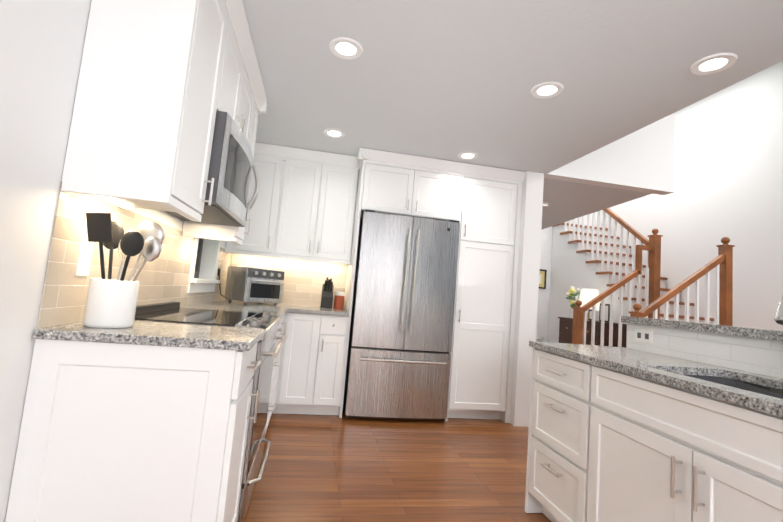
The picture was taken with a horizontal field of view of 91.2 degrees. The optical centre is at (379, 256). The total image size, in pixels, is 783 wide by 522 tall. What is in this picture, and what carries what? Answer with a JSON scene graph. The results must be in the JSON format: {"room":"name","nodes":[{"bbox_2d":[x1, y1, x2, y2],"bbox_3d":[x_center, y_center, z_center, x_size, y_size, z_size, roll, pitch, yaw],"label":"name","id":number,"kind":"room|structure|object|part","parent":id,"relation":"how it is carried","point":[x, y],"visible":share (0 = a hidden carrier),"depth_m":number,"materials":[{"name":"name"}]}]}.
{"room":"kitchen","nodes":[
{"label":"kitchen","id":0,"kind":"room"},
{"bbox_2d":[0,0,225,521],"bbox_3d":[-0.974,-0.286,0.439,0.160,2.720,7.070,6,-5,-9],"label":"wall","id":1,"kind":"structure","parent":0,"point":[42,41],"depth_m":1.12,"materials":[{"name":"white paint"}]},
{"bbox_2d":[36,181,232,328],"bbox_3d":[-1.270,0.091,2.508,0.005,0.470,2.634,6,-5,-9],"label":"backsplash","id":2,"kind":"structure","parent":1,"relation":"attached to","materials":[{"name":"tile"}]},
{"bbox_2d":[74,236,94,275],"bbox_3d":[-1.071,0.001,1.392,0.005,0.140,0.075,6,-5,-9],"label":"outlet","id":3,"kind":"object","parent":2,"relation":"attached to","point":[84,249],"depth_m":1.38,"materials":[{"name":"white plastic"}]},
{"bbox_2d":[60,0,232,219],"bbox_3d":[-0.859,-0.682,1.502,0.328,0.950,0.397,6,-5,-9],"label":"upper cabinet","id":4,"kind":"object","parent":1,"relation":"attached to","point":[150,91],"depth_m":1.30,"materials":[{"name":"white wood"}]},
{"bbox_2d":[194,238,203,277],"bbox_3d":[-1.435,-0.286,2.945,0.040,0.898,0.548,6,-5,-9],"label":"window","id":5,"kind":"structure","parent":1,"relation":"in","point":[198,258],"depth_m":3.15,"materials":[{"name":"grey glass"}]},
{"bbox_2d":[187,238,220,292],"bbox_3d":[-1.288,-0.256,2.968,0.050,1.070,0.690,6,-5,-9],"label":"window","id":6,"kind":"structure","parent":1,"relation":"in","point":[200,285],"depth_m":2.78,"materials":[{"name":"white"}]},
{"bbox_2d":[181,100,260,243],"bbox_3d":[-1.043,-0.600,2.561,0.328,0.950,0.227,6,-5,-9],"label":"upper cabinet","id":7,"kind":"object","parent":1,"relation":"attached to","point":[235,235],"depth_m":2.42,"materials":[{"name":"white wood"}]},
{"bbox_2d":[221,16,248,128],"bbox_3d":[-0.905,-0.895,1.910,0.328,0.460,0.377,6,-5,-9],"label":"upper cabinet","id":8,"kind":"object","parent":1,"relation":"attached to","point":[235,74],"depth_m":1.99,"materials":[{"name":"white wood"}]},
{"bbox_2d":[165,111,258,226],"bbox_3d":[-0.914,-0.431,2.064,0.450,0.420,0.750,6,-5,-9],"label":"microwave","id":9,"kind":"object","parent":8,"relation":"attached to","point":[231,166],"visible":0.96,"depth_m":1.88,"materials":[{"name":"grey metal"}]},
{"bbox_3d":[-0.737,-0.426,2.023,0.025,0.256,0.490,6,-5,-9],"label":"glass","id":10,"kind":"part","parent":9,"relation":"part of","materials":[{"name":"black glass"}]},
{"bbox_3d":[-0.758,-0.416,2.324,0.056,0.264,0.062,6,-5,-9],"label":"handle","id":11,"kind":"part","parent":9,"relation":"part of","materials":[{"name":"silver metal"}]},
{"bbox_2d":[241,68,256,147],"bbox_3d":[-0.969,-0.867,2.281,0.328,0.460,0.377,6,-5,-9],"label":"upper cabinet","id":12,"kind":"object","parent":1,"relation":"attached to","point":[249,105],"depth_m":2.40,"materials":[{"name":"white wood"}]},
{"bbox_2d":[221,148,284,255],"bbox_3d":[-1.192,-0.504,3.746,0.438,0.950,0.328,6,-5,-9],"label":"upper cabinet","id":13,"kind":"object","parent":1,"relation":"attached to","point":[265,212],"depth_m":3.60,"materials":[{"name":"white wood"}]},
{"bbox_2d":[277,152,324,259],"bbox_3d":[-0.799,-0.464,3.811,0.364,0.950,0.328,6,-5,-9],"label":"upper cabinet","id":14,"kind":"object","parent":1,"relation":"attached to","point":[301,190],"depth_m":3.66,"materials":[{"name":"white wood"}]},
{"bbox_2d":[313,160,360,263],"bbox_3d":[-0.442,-0.428,3.870,0.362,0.950,0.328,6,-5,-9],"label":"upper cabinet","id":15,"kind":"object","parent":1,"relation":"attached to","point":[337,218],"depth_m":3.71,"materials":[{"name":"white wood"}]},
{"bbox_2d":[244,407,550,521],"bbox_3d":[2.446,1.589,2.379,7.880,0.060,10.000,6,-5,-9],"label":"floor","id":16,"kind":"structure","parent":0,"point":[327,468],"depth_m":2.42,"materials":[{"name":"brown wood"}]},
{"bbox_2d":[5,340,256,521],"bbox_3d":[-0.848,0.737,1.394,0.598,0.883,0.397,6,-5,-9],"label":"base cabinet","id":17,"kind":"object","parent":16,"relation":"on","point":[139,420],"depth_m":1.22,"materials":[{"name":"white wood"}]},
{"bbox_2d":[32,320,264,351],"bbox_3d":[-0.785,0.285,1.432,0.643,0.030,0.412,6,-5,-9],"label":"countertop","id":18,"kind":"structure","parent":17,"relation":"on","point":[150,334],"depth_m":1.27,"materials":[{"name":"grey stone"}]},
{"bbox_2d":[83,213,164,327],"bbox_3d":[-0.922,0.053,1.379,0.233,0.396,0.179,6,-5,-9],"label":"utensil crock","id":19,"kind":"object","parent":18,"relation":"on","point":[111,303],"visible":1,"depth_m":1.33,"materials":[{"name":"white ceramic"}]},
{"bbox_2d":[134,302,286,521],"bbox_3d":[-0.890,0.753,1.977,0.696,0.950,0.752,6,-5,-9],"label":"range","id":20,"kind":"object","parent":16,"relation":"on","point":[267,352],"visible":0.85,"depth_m":1.86,"materials":[{"name":"metal"}]},
{"bbox_3d":[-0.585,0.765,2.029,0.077,0.611,0.652,6,-5,-9],"label":"handle","id":21,"kind":"part","parent":20,"relation":"part of","materials":[{"name":"silver metal"}]},
{"bbox_2d":[181,320,284,448],"bbox_3d":[-1.087,0.843,2.777,0.598,0.883,0.887,6,-5,-9],"label":"base cabinet","id":22,"kind":"object","parent":16,"relation":"on","point":[273,388],"depth_m":2.71,"materials":[{"name":"white wood"}]},
{"bbox_2d":[273,320,320,414],"bbox_3d":[-0.758,0.945,3.567,0.326,0.883,0.608,6,-5,-9],"label":"base cabinet","id":23,"kind":"object","parent":16,"relation":"on","point":[297,370],"depth_m":3.28,"materials":[{"name":"white wood"}]},
{"bbox_2d":[180,300,351,323],"bbox_3d":[-0.821,0.441,3.154,1.164,0.030,1.475,6,-5,-9],"label":"countertop","id":24,"kind":"structure","parent":23,"relation":"on","point":[309,314],"depth_m":3.30,"materials":[{"name":"grey stone"}]},
{"bbox_2d":[224,266,284,304],"bbox_3d":[-1.134,0.272,3.526,0.388,0.318,0.390,0,-7,40],"label":"toaster oven","id":25,"kind":"object","parent":24,"relation":"on","point":[245,285],"visible":1,"depth_m":3.40,"materials":[{"name":"metal"}]},
{"bbox_2d":[217,268,229,299],"bbox_3d":[-1.364,0.246,3.358,0.116,0.268,0.049,6,-5,-9],"label":"cord","id":26,"kind":"object","parent":25,"relation":"attached to","point":[219,270],"visible":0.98,"depth_m":3.34,"materials":[{"name":"black plastic"}]},
{"label":"glass","id":27,"kind":"part","parent":25,"relation":"part of","materials":[{"name":"black glass"}]},
{"bbox_2d":[320,277,333,308],"bbox_3d":[-0.514,0.356,3.792,0.110,0.307,0.182,6,-5,-9],"label":"knife block","id":28,"kind":"object","parent":24,"relation":"on","point":[327,294],"visible":0.98,"depth_m":3.73,"materials":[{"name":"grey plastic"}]},
{"bbox_2d":[334,291,344,308],"bbox_3d":[-0.403,0.439,3.836,0.104,0.170,0.104,6,-5,-9],"label":"jar","id":29,"kind":"object","parent":24,"relation":"on","point":[339,300],"visible":1,"depth_m":3.79,"materials":[{"name":"brown glass"}]},
{"bbox_3d":[-0.397,0.374,3.842,0.104,0.040,0.104,6,-5,-9],"label":"lid","id":30,"kind":"part","parent":29,"relation":"part of","materials":[{"name":"white"}]},
{"bbox_2d":[313,324,348,417],"bbox_3d":[-0.479,0.973,3.613,0.242,0.883,0.608,6,-5,-9],"label":"base cabinet","id":31,"kind":"object","parent":16,"relation":"on","point":[334,337],"depth_m":3.33,"materials":[{"name":"white wood"}]},
{"bbox_2d":[343,210,459,419],"bbox_3d":[0.184,0.558,3.696,0.910,1.836,0.717,6,-5,-9],"label":"fridge","id":32,"kind":"object","parent":16,"relation":"on","point":[400,341],"visible":1,"depth_m":3.41,"materials":[{"name":"grey metal"}]},
{"bbox_2d":[444,172,522,422],"bbox_3d":[0.958,0.395,3.922,0.636,2.333,0.578,6,-5,-9],"label":"tall cabinet","id":33,"kind":"object","parent":16,"relation":"on","point":[482,353],"depth_m":3.64,"materials":[{"name":"white wood"}]},
{"bbox_2d":[558,317,626,347],"bbox_3d":[3.292,1.484,6.004,0.502,0.953,1.000,6,-5,-9],"label":"chest","id":34,"kind":"object","parent":16,"relation":"on","point":[565,328],"visible":0.23,"depth_m":5.66,"materials":[{"name":"brown wood"}]},
{"bbox_2d":[566,286,579,317],"bbox_3d":[3.248,0.770,6.441,0.204,0.534,0.258,6,-5,-9],"label":"flower vase","id":35,"kind":"object","parent":34,"relation":"on","point":[574,297],"visible":0.94,"depth_m":6.40,"materials":[{"name":"white ceramic"}]},
{"bbox_2d":[579,289,599,319],"bbox_3d":[3.347,0.771,6.120,0.340,0.490,0.340,6,-5,-9],"label":"table lamp","id":36,"kind":"object","parent":34,"relation":"on","point":[587,295],"visible":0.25,"depth_m":6.03,"materials":[{"name":"white fabric"}]},
{"bbox_2d":[588,309,591,320],"bbox_3d":[3.233,0.897,5.846,0.016,0.170,0.120,6,-5,-9],"label":"photo frame","id":37,"kind":"object","parent":34,"relation":"on","point":[590,310],"depth_m":5.86,"materials":[{"name":"grey plastic"}]},
{"bbox_2d":[599,304,609,322],"bbox_3d":[3.345,0.843,5.696,0.016,0.270,0.200,6,-5,-9],"label":"photo frame","id":38,"kind":"object","parent":34,"relation":"on","point":[607,313],"depth_m":5.65,"materials":[{"name":"grey plastic"}]},
{"bbox_2d":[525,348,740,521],"bbox_3d":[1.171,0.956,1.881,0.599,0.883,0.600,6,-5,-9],"label":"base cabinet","id":39,"kind":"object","parent":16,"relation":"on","point":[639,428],"depth_m":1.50,"materials":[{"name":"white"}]},
{"bbox_2d":[529,341,782,419],"bbox_3d":[1.397,0.417,0.807,0.616,0.030,2.892,6,-5,-9],"label":"countertop","id":40,"kind":"structure","parent":39,"relation":"on","point":[653,366],"depth_m":1.57,"materials":[{"name":"grey stone"}]},
{"bbox_2d":[681,374,782,398],"bbox_3d":[1.325,0.572,1.184,0.435,0.218,0.852,6,-5,-9],"label":"sink","id":41,"kind":"object","parent":40,"relation":"in","point":[732,383],"visible":0.02,"depth_m":1.57,"materials":[{"name":"grey metal"}]},
{"bbox_2d":[774,296,782,324],"bbox_3d":[1.461,0.250,1.321,0.313,0.403,0.121,6,-5,-9],"label":"faucet","id":42,"kind":"object","parent":40,"relation":"on","point":[778,318],"visible":1,"depth_m":1.27,"materials":[{"name":"silver metal"}]},
{"bbox_2d":[621,316,782,343],"bbox_3d":[1.888,0.286,0.907,0.395,0.038,2.900,6,-5,-9],"label":"countertop","id":43,"kind":"structure","parent":39,"relation":"on","point":[722,330],"depth_m":1.79,"materials":[{"name":"grey stone"}]},
{"bbox_2d":[548,208,734,346],"bbox_3d":[3.655,0.042,6.003,2.237,3.877,3.315,6,-5,-9],"label":"staircase","id":44,"kind":"structure","parent":16,"relation":"on","point":[617,275],"depth_m":5.71,"materials":[{"name":"brown wood"}]},
{"bbox_2d":[242,0,782,229],"bbox_3d":[1.190,-1.140,2.321,4.850,0.310,9.900,6,-5,-9],"label":"ceiling","id":45,"kind":"structure","parent":0,"point":[449,80],"depth_m":2.17,"materials":[{"name":"white paint"}]},
{"bbox_2d":[323,128,344,137],"bbox_3d":[-0.381,-1.031,3.221,0.184,0.009,0.184,6,-5,-9],"label":"recessed light","id":46,"kind":"object","parent":45,"relation":"in","point":[333,133],"visible":0.98,"depth_m":3.21,"materials":[{"name":"white"}]},
{"bbox_2d":[329,37,362,59],"bbox_3d":[-0.182,-1.119,2.071,0.184,0.009,0.184,6,-5,-9],"label":"recessed light","id":47,"kind":"object","parent":45,"relation":"in","point":[347,48],"visible":1,"depth_m":2.06,"materials":[{"name":"white"}]},
{"bbox_2d":[458,152,477,159],"bbox_3d":[0.798,-0.906,3.466,0.184,0.009,0.184,6,-5,-9],"label":"recessed light","id":48,"kind":"object","parent":45,"relation":"in","point":[467,155],"visible":0.96,"depth_m":3.46,"materials":[{"name":"white"}]},
{"bbox_2d":[531,82,563,98],"bbox_3d":[1.006,-0.996,2.304,0.184,0.009,0.184,6,-5,-9],"label":"recessed light","id":49,"kind":"object","parent":45,"relation":"in","point":[547,90],"visible":1,"depth_m":2.30,"materials":[{"name":"white"}]},
{"bbox_2d":[690,53,737,74],"bbox_3d":[1.689,-0.970,1.941,0.184,0.009,0.184,6,-5,-9],"label":"recessed light","id":50,"kind":"object","parent":45,"relation":"in","point":[714,63],"visible":0.96,"depth_m":1.93,"materials":[{"name":"white plastic"}]},
{"bbox_2d":[510,171,547,426],"bbox_3d":[1.256,-1.024,5.540,0.190,5.500,3.580,6,-5,-9],"label":"wall","id":51,"kind":"structure","parent":0,"point":[529,299],"depth_m":3.65,"materials":[{"name":"white paint"}]},
{"bbox_2d":[357,156,416,223],"bbox_3d":[0.034,-0.624,3.841,0.472,0.485,0.578,6,-5,-9],"label":"upper cabinet","id":52,"kind":"object","parent":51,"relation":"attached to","point":[387,186],"depth_m":3.56,"materials":[{"name":"white wood"}]},
{"bbox_2d":[413,164,464,223],"bbox_3d":[0.495,-0.577,3.917,0.468,0.485,0.578,6,-5,-9],"label":"upper cabinet","id":53,"kind":"object","parent":51,"relation":"attached to","point":[437,196],"depth_m":3.64,"materials":[{"name":"white wood"}]},
{"bbox_2d":[540,211,597,341],"bbox_3d":[3.279,-0.647,7.734,4.950,5.500,0.100,6,-5,-9],"label":"wall","id":54,"kind":"structure","parent":0,"point":[548,232],"depth_m":7.62,"materials":[{"name":"white paint"}]},
{"bbox_2d":[536,337,543,341],"bbox_3d":[2.980,1.789,7.435,0.410,0.440,0.012,6,-5,-9],"label":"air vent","id":55,"kind":"object","parent":54,"relation":"in","point":[539,339],"visible":0.1,"depth_m":7.47,"materials":[{"name":"white"}]},
{"bbox_2d":[539,269,546,288],"bbox_3d":[3.141,0.444,7.563,0.310,0.380,0.020,6,-5,-9],"label":"framed picture","id":56,"kind":"object","parent":54,"relation":"attached to","point":[542,278],"visible":0.46,"depth_m":7.57,"materials":[{"name":"grey plastic"}]},
{"bbox_2d":[548,110,679,195],"bbox_3d":[2.484,-2.266,4.088,1.460,3.090,0.120,6,-5,-9],"label":"wall","id":57,"kind":"structure","parent":0,"point":[643,160],"depth_m":3.96,"materials":[{"name":"white paint"}]},
{"bbox_2d":[600,61,782,330],"bbox_3d":[4.903,-0.648,6.204,0.100,5.500,3.460,6,-5,-9],"label":"wall","id":58,"kind":"structure","parent":0,"point":[706,174],"depth_m":5.48,"materials":[{"name":"white paint"}]}
]}

